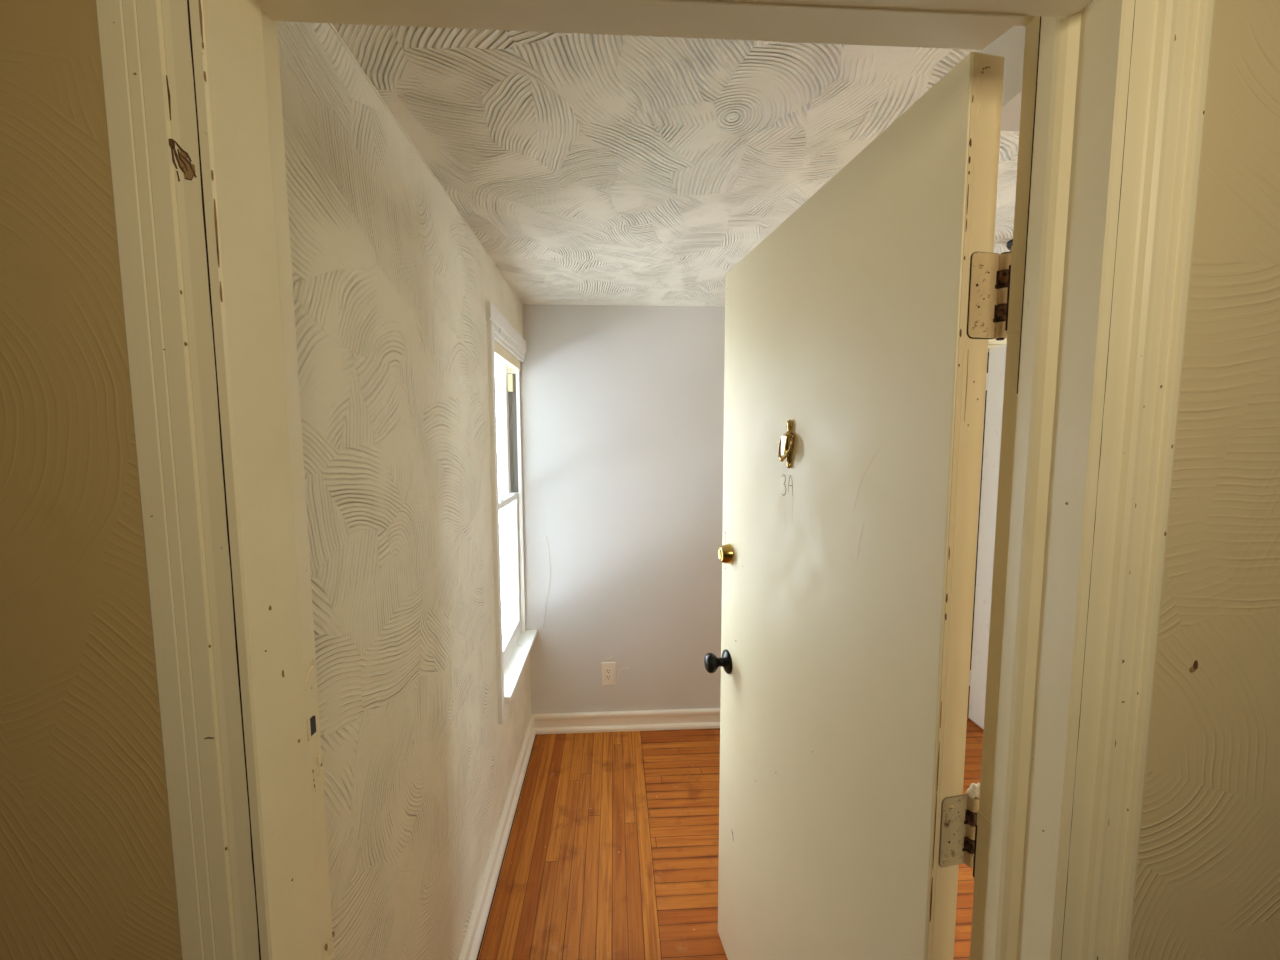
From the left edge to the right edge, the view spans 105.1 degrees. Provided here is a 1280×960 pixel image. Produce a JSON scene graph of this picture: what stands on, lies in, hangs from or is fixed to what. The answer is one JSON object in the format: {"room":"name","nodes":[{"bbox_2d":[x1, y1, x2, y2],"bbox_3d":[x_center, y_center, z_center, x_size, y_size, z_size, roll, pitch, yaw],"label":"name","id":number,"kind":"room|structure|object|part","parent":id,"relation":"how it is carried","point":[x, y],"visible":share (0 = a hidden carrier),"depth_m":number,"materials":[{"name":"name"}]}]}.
{"room":"apartment hallway","nodes":[
{"label":"apartment hallway","id":0,"kind":"room"},
{"bbox_2d":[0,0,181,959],"bbox_3d":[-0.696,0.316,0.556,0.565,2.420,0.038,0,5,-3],"label":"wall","id":1,"kind":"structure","parent":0,"point":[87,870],"depth_m":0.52,"materials":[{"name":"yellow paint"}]},
{"bbox_2d":[277,21,530,959],"bbox_3d":[-0.591,0.230,1.552,0.129,2.420,1.949,0,5,-3],"label":"wall","id":2,"kind":"structure","parent":0,"point":[392,285],"depth_m":1.00,"materials":[{"name":"paint"}]},
{"bbox_2d":[459,714,535,959],"bbox_3d":[-0.514,1.385,1.656,0.028,0.102,1.948,0,5,-3],"label":"baseboard","id":3,"kind":"structure","parent":2,"relation":"attached to","point":[473,940],"depth_m":1.77,"materials":[{"name":"paint"}]},
{"bbox_2d":[486,301,537,723],"bbox_3d":[-0.605,0.120,2.158,0.167,1.572,0.722,0,5,-3],"label":"window","id":4,"kind":"structure","parent":2,"relation":"in","point":[506,348],"depth_m":2.41,"materials":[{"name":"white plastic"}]},
{"bbox_3d":[-0.538,0.180,1.829,0.018,1.508,0.037,0,5,-3],"label":"casing","id":5,"kind":"part","parent":4,"relation":"part of","materials":[{"name":"white paint"}]},
{"bbox_3d":[-0.660,-0.226,2.145,0.034,0.703,0.650,0,5,-3],"label":"sash","id":6,"kind":"part","parent":4,"relation":"part of","materials":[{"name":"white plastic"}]},
{"bbox_3d":[-0.563,-0.612,2.094,0.029,0.104,0.716,0,5,-3],"label":"head casing","id":7,"kind":"part","parent":4,"relation":"part of","materials":[{"name":"white paint"}]},
{"bbox_3d":[-0.621,0.454,2.206,0.034,0.728,0.650,0,5,-3],"label":"sash","id":8,"kind":"part","parent":4,"relation":"part of","materials":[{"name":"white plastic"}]},
{"bbox_3d":[-0.628,0.118,2.176,0.123,1.448,0.684,0,5,-3],"label":"frame","id":9,"kind":"part","parent":4,"relation":"part of","materials":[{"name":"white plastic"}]},
{"bbox_2d":[520,304,724,713],"bbox_3d":[1.224,0.222,2.678,3.874,2.234,0.103,0,5,-3],"label":"wall","id":10,"kind":"structure","parent":0,"point":[622,407],"depth_m":2.55,"materials":[{"name":"paint"}]},
{"bbox_2d":[601,662,615,685],"bbox_3d":[-0.168,1.037,2.619,0.077,0.129,0.011,0,5,-3],"label":"electrical outlet","id":11,"kind":"object","parent":10,"relation":"attached to","point":[608,669],"visible":1,"depth_m":2.62,"materials":[{"name":"beige plastic"}]},
{"bbox_2d":[605,674,611,679],"bbox_3d":[-0.168,1.054,2.617,0.034,0.032,0.004,0,5,-3],"label":"socket","id":12,"kind":"object","parent":11,"relation":"attached to","point":[607,676],"depth_m":2.62,"materials":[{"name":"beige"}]},
{"bbox_2d":[605,668,611,673],"bbox_3d":[-0.168,1.019,2.614,0.034,0.032,0.004,0,5,-3],"label":"socket","id":13,"kind":"object","parent":11,"relation":"attached to","point":[607,670],"depth_m":2.61,"materials":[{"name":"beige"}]},
{"bbox_2d":[532,708,719,734],"bbox_3d":[0.622,1.294,2.676,2.402,0.101,0.024,0,5,-3],"label":"baseboard","id":14,"kind":"structure","parent":10,"relation":"attached to","point":[706,718],"depth_m":2.64,"materials":[{"name":"paint"}]},
{"bbox_2d":[968,345,1006,729],"bbox_3d":[1.827,0.348,2.321,0.099,2.020,0.702,0,5,-2],"label":"door","id":15,"kind":"structure","parent":10,"relation":"in","point":[995,377],"depth_m":2.59,"materials":[{"name":"white paint"}]},
{"bbox_2d":[988,338,1006,351],"bbox_3d":[2.163,0.270,2.725,0.859,2.125,0.118,0,5,-3],"label":"door frame","id":16,"kind":"structure","parent":10,"relation":"attached to","point":[992,343],"depth_m":2.57,"materials":[{"name":"beige paint"}]},
{"bbox_3d":[2.163,-0.750,2.588,0.859,0.070,0.019,0,5,-3],"label":"casing","id":17,"kind":"part","parent":16,"relation":"part of","materials":[{"name":"beige paint"}]},
{"bbox_2d":[332,23,1018,306],"bbox_3d":[1.333,-0.839,1.615,3.994,0.060,2.048,0,5,-3],"label":"ceiling","id":18,"kind":"structure","parent":0,"point":[590,169],"depth_m":1.09,"materials":[{"name":"paint"}]},
{"bbox_2d":[980,26,1025,130],"bbox_3d":[1.922,-0.671,0.774,2.670,0.134,0.282,0,5,-3],"label":"beam","id":19,"kind":"structure","parent":18,"relation":"attached to","point":[1010,45],"depth_m":0.78,"materials":[{"name":"paint"}]},
{"bbox_2d":[1006,239,1012,252],"bbox_3d":[1.293,-0.782,1.663,0.082,0.060,0.082,0,5,-3],"label":"ceiling light","id":20,"kind":"object","parent":18,"relation":"attached to","point":[1010,242],"visible":0.11,"depth_m":1.67,"materials":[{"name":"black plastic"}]},
{"bbox_2d":[478,648,982,959],"bbox_3d":[1.148,1.522,0.936,4.470,0.060,5.481,0,5,-3],"label":"floor","id":21,"kind":"structure","parent":0,"point":[612,853],"depth_m":1.86,"materials":[{"name":"brown wood"}]},
{"bbox_2d":[971,352,988,647],"bbox_3d":[2.135,0.164,3.226,0.915,2.250,0.900,0,5,-3],"label":"wall","id":22,"kind":"structure","parent":0,"point":[988,352],"depth_m":3.57,"materials":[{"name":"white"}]},
{"bbox_2d":[1129,0,1279,959],"bbox_3d":[1.428,0.303,0.639,3.685,2.420,0.098,0,5,-3],"label":"wall","id":23,"kind":"structure","parent":0,"point":[1208,877],"depth_m":0.53,"materials":[{"name":"paint"}]},
{"bbox_2d":[95,0,1215,959],"bbox_3d":[0.042,0.451,0.569,1.008,2.145,0.118,0,5,-3],"label":"door frame","id":24,"kind":"structure","parent":23,"relation":"attached to","point":[1114,96],"depth_m":0.49,"materials":[{"name":"beige paint"}]},
{"bbox_3d":[-0.422,0.497,0.528,0.076,2.062,0.078,0,5,-3],"label":"casing","id":25,"kind":"part","parent":24,"relation":"part of","materials":[{"name":"beige paint"}]},
{"bbox_3d":[0.507,0.493,0.548,0.082,2.062,0.021,0,5,-3],"label":"casing","id":26,"kind":"part","parent":24,"relation":"part of","materials":[{"name":"beige paint"}]},
{"bbox_2d":[704,51,1010,959],"bbox_3d":[0.345,0.460,1.068,0.183,2.020,0.828,-1,5,-11],"label":"door","id":27,"kind":"structure","parent":23,"relation":"in","point":[858,331],"depth_m":0.81,"materials":[{"name":"beige paint"}]},
{"bbox_3d":[0.208,0.526,1.410,0.040,0.056,0.056,-1,5,-11],"label":"knob","id":28,"kind":"part","parent":27,"relation":"part of","materials":[{"name":"black metal"}]},
{"bbox_3d":[0.313,-0.076,1.031,0.026,0.102,0.038,-1,5,-11],"label":"knocker plate","id":29,"kind":"part","parent":27,"relation":"part of","materials":[{"name":"gold metal"}]}
]}

